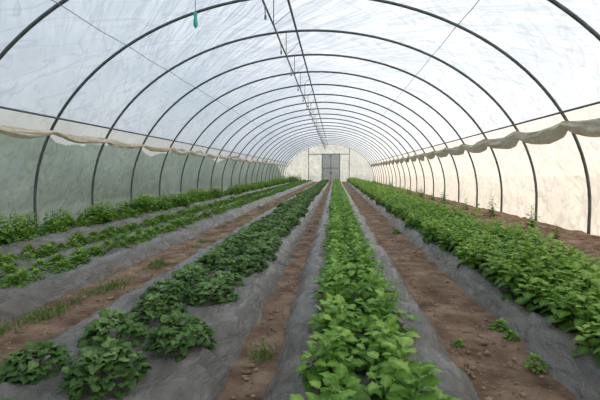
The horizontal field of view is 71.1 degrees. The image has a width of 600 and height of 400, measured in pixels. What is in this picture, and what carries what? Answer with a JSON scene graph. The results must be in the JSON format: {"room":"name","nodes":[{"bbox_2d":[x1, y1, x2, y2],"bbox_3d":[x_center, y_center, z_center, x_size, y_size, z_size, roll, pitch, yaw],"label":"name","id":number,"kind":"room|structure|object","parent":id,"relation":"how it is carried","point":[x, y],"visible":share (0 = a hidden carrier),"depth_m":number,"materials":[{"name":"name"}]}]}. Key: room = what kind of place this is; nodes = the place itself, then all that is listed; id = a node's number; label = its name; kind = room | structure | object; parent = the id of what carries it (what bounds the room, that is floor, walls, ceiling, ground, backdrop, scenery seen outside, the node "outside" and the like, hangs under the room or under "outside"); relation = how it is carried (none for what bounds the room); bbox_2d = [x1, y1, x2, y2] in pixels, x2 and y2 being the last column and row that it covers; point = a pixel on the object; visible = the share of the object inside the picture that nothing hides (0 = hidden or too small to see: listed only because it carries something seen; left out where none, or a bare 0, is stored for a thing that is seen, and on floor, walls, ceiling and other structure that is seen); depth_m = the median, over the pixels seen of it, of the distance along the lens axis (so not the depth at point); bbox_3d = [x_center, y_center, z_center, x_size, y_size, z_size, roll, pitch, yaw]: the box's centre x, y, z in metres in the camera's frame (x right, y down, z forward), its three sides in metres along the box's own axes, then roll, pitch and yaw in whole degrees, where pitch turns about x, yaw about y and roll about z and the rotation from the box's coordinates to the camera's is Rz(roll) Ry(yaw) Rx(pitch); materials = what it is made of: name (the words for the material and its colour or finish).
{"room":"greenhouse","nodes":[
{"label":"greenhouse","id":0,"kind":"room"},
{"bbox_2d":[0,108,287,230],"bbox_3d":[-4.412,-1.723,26.753,0.717,2.593,62.100,0,4,5],"label":"wall","id":1,"kind":"structure","parent":0,"point":[66,171],"depth_m":11.71,"materials":[{"name":"plastic"}]},
{"bbox_2d":[0,0,599,162],"bbox_3d":[1.369,-4.265,26.102,11.067,2.648,62.100,0,4,5],"label":"ceiling","id":2,"kind":"structure","parent":0,"point":[43,69],"depth_m":10.35,"materials":[{"name":"white plastic"}]},
{"bbox_2d":[193,0,197,27],"bbox_3d":[-1.688,-3.410,6.753,0.076,1.270,0.074,0,4,5],"label":"trap","id":3,"kind":"object","parent":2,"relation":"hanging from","point":[195,21],"visible":1,"depth_m":6.76,"materials":[{"name":"teal plastic"}]},
{"bbox_2d":[0,181,599,399],"bbox_3d":[1.369,-0.476,26.354,12.120,0.133,62.100,0,4,5],"label":"floor","id":4,"kind":"structure","parent":0,"point":[524,376],"depth_m":3.88,"materials":[{"name":"brown soil"}]},
{"bbox_2d":[0,182,290,259],"bbox_3d":[-3.255,-0.564,26.734,1.375,0.270,59.700,0,4,5],"label":"mulched bed","id":5,"kind":"object","parent":4,"relation":"on","point":[14,247],"visible":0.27,"depth_m":8.50,"materials":[{"name":"grey plastic"}]},
{"bbox_2d":[0,177,295,245],"bbox_3d":[-3.264,-0.895,26.978,1.395,0.705,58.638,0,4,5],"label":"crop row","id":6,"kind":"object","parent":5,"relation":"on","point":[143,204],"visible":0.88,"depth_m":10.05,"materials":[{"name":"green plant"}]},
{"bbox_2d":[0,184,308,363],"bbox_3d":[-0.312,-0.602,27.911,4.560,0.104,55.644,0,4,5],"label":"weeds","id":7,"kind":"object","parent":4,"relation":"on","point":[159,262],"visible":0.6,"depth_m":3.87,"materials":[{"name":"green plant"}]},
{"bbox_2d":[0,180,313,323],"bbox_3d":[-1.370,-0.551,26.577,1.659,0.265,59.700,0,4,5],"label":"mulched bed","id":8,"kind":"object","parent":4,"relation":"on","point":[14,301],"visible":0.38,"depth_m":5.36,"materials":[{"name":"grey plastic"}]},
{"bbox_2d":[0,179,303,265],"bbox_3d":[-1.880,-0.718,26.847,0.562,0.248,58.346,0,4,5],"label":"seedlings","id":9,"kind":"object","parent":8,"relation":"on","point":[106,231],"visible":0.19,"depth_m":7.06,"materials":[{"name":"green plant"}]},
{"bbox_2d":[0,181,304,283],"bbox_3d":[-1.221,-0.697,26.486,0.521,0.251,57.678,0,4,5],"label":"seedlings","id":10,"kind":"object","parent":8,"relation":"on","point":[9,269],"visible":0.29,"depth_m":5.72,"materials":[{"name":"green plant"}]},
{"bbox_2d":[0,180,305,266],"bbox_3d":[-1.729,-0.714,26.809,0.613,0.242,58.377,0,4,5],"label":"seedlings","id":11,"kind":"object","parent":8,"relation":"on","point":[152,220],"visible":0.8,"depth_m":8.08,"materials":[{"name":"green plant"}]},
{"bbox_2d":[0,180,311,287],"bbox_3d":[-0.981,-0.717,26.799,0.570,0.254,58.046,0,4,5],"label":"seedlings","id":12,"kind":"object","parent":8,"relation":"on","point":[67,264],"visible":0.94,"depth_m":6.34,"materials":[{"name":"green plant"}]},
{"bbox_2d":[0,181,329,399],"bbox_3d":[0.841,-0.540,26.393,1.549,0.267,59.700,0,4,5],"label":"mulched bed","id":13,"kind":"object","parent":4,"relation":"on","point":[203,374],"visible":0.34,"depth_m":2.85,"materials":[{"name":"grey plastic"}]},
{"bbox_2d":[0,179,328,399],"bbox_3d":[0.954,-0.781,27.149,1.210,0.314,57.293,0,4,5],"label":"crop row","id":14,"kind":"object","parent":13,"relation":"on","point":[261,237],"visible":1,"depth_m":2.77,"materials":[{"name":"green plant"}]},
{"bbox_2d":[271,174,301,183],"bbox_3d":[-1.416,-2.302,46.964,2.350,1.179,17.528,0,4,5],"label":"weeds","id":15,"kind":"object","parent":4,"relation":"on","point":[297,178],"visible":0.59,"depth_m":48.38,"materials":[{"name":"green plant"}]},
{"bbox_2d":[0,0,599,233],"bbox_3d":[1.369,-2.933,26.190,12.184,5.182,62.164,0,4,5],"label":"frame","id":16,"kind":"object","parent":4,"relation":"on","point":[566,10],"visible":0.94,"depth_m":13.18,"materials":[{"name":"metal"}]},
{"bbox_2d":[0,125,288,166],"bbox_3d":[-4.152,-2.593,26.674,0.244,0.284,62.100,0,4,5],"label":"curtain","id":17,"kind":"object","parent":16,"relation":"attached to","point":[15,132],"visible":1,"depth_m":11.06,"materials":[{"name":"beige plastic"}]},
{"bbox_2d":[262,0,325,150],"bbox_3d":[1.040,-5.021,26.379,0.324,0.884,62.714,0,4,5],"label":"irrigation line","id":18,"kind":"object","parent":16,"relation":"attached to","point":[264,4],"visible":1,"depth_m":11.78,"materials":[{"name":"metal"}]},
{"bbox_2d":[322,154,339,179],"bbox_3d":[4.196,-4.386,56.978,2.500,3.800,0.130,0,4,5],"label":"frame","id":19,"kind":"object","parent":16,"relation":"attached to","point":[322,154],"visible":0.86,"depth_m":56.91,"materials":[{"name":"grey metal"}]},
{"bbox_2d":[323,154,338,181],"bbox_3d":[4.196,-4.346,56.981,2.280,3.680,0.050,0,4,5],"label":"panels","id":20,"kind":"object","parent":19,"relation":"attached to","point":[330,161],"visible":0.79,"depth_m":56.95,"materials":[{"name":"grey plastic"}]},
{"bbox_2d":[370,118,599,166],"bbox_3d":[6.903,-2.547,25.754,0.332,0.455,62.100,0,4,5],"label":"curtain","id":21,"kind":"object","parent":16,"relation":"attached to","point":[587,128],"visible":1,"depth_m":10.61,"materials":[{"name":"beige plastic"}]},
{"bbox_2d":[263,180,480,399],"bbox_3d":[2.395,-0.530,26.264,1.360,0.265,59.700,0,4,5],"label":"mulched bed","id":22,"kind":"object","parent":4,"relation":"on","point":[430,346],"visible":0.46,"depth_m":3.00,"materials":[{"name":"grey plastic"}]},
{"bbox_2d":[290,179,370,399],"bbox_3d":[2.215,-0.716,26.412,0.600,0.494,58.363,0,4,5],"label":"leafy greens","id":23,"kind":"object","parent":22,"relation":"on","point":[338,363],"visible":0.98,"depth_m":2.65,"materials":[{"name":"green plant"}]},
{"bbox_2d":[336,179,461,399],"bbox_3d":[2.526,-0.716,26.363,0.557,0.508,57.966,0,4,5],"label":"leafy greens","id":24,"kind":"object","parent":22,"relation":"on","point":[382,356],"visible":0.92,"depth_m":2.43,"materials":[{"name":"green plant"}]},
{"bbox_2d":[369,179,424,198],"label":"plants","id":25,"kind":"object","parent":4,"relation":"on","point":[375,181],"depth_m":22.63,"materials":[{"name":"green plant"}]},
{"bbox_2d":[439,190,447,203],"label":"plants","id":26,"kind":"object","parent":4,"relation":"on","point":[442,197],"depth_m":17.09,"materials":[{"name":"green plant"}]},
{"bbox_2d":[462,198,470,210],"label":"plants","id":27,"kind":"object","parent":4,"relation":"on","point":[466,207],"depth_m":13.84,"materials":[{"name":"green plant"}]},
{"bbox_2d":[346,181,599,399],"bbox_3d":[4.301,-0.520,26.106,1.545,0.266,59.701,0,4,5],"label":"mulched bed","id":28,"kind":"object","parent":4,"relation":"on","point":[580,374],"visible":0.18,"depth_m":3.32,"materials":[{"name":"grey plastic"}]},
{"bbox_2d":[347,178,599,368],"bbox_3d":[3.981,-0.784,26.252,0.814,0.589,58.467,0,4,5],"label":"crop row","id":29,"kind":"object","parent":28,"relation":"on","point":[566,311],"visible":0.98,"depth_m":3.88,"materials":[{"name":"green plant"}]},
{"bbox_2d":[349,177,599,314],"bbox_3d":[4.288,-0.807,26.174,0.831,0.694,58.617,0,4,5],"label":"herbs","id":30,"kind":"object","parent":28,"relation":"on","point":[568,268],"visible":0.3,"depth_m":4.32,"materials":[{"name":"green plant"}]},
{"bbox_2d":[354,177,599,287],"bbox_3d":[4.622,-0.808,26.256,0.876,0.680,58.565,0,4,5],"label":"herbs","id":31,"kind":"object","parent":28,"relation":"on","point":[511,232],"visible":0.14,"depth_m":5.65,"materials":[{"name":"green plant"}]},
{"bbox_2d":[483,196,498,222],"label":"plants","id":32,"kind":"object","parent":4,"relation":"on","point":[492,211],"depth_m":12.19,"materials":[{"name":"green plant"}]},
{"bbox_2d":[525,204,538,231],"label":"plants","id":33,"kind":"object","parent":4,"relation":"on","point":[530,218],"depth_m":9.53,"materials":[{"name":"green plant"}]},
{"bbox_2d":[551,223,562,243],"label":"plants","id":34,"kind":"object","parent":4,"relation":"on","point":[556,235],"depth_m":7.97,"materials":[{"name":"green plant"}]},
{"bbox_2d":[285,145,373,181],"bbox_3d":[3.951,-4.997,57.124,12.120,5.100,0.001,0,4,5],"label":"wall","id":35,"kind":"structure","parent":0,"point":[360,168],"depth_m":57.08,"materials":[{"name":"white plastic"}]},
{"bbox_2d":[372,104,599,235],"bbox_3d":[7.152,-1.659,25.792,0.714,2.593,62.100,0,4,5],"label":"wall","id":36,"kind":"structure","parent":0,"point":[558,165],"depth_m":11.41,"materials":[{"name":"white plastic"}]}
]}

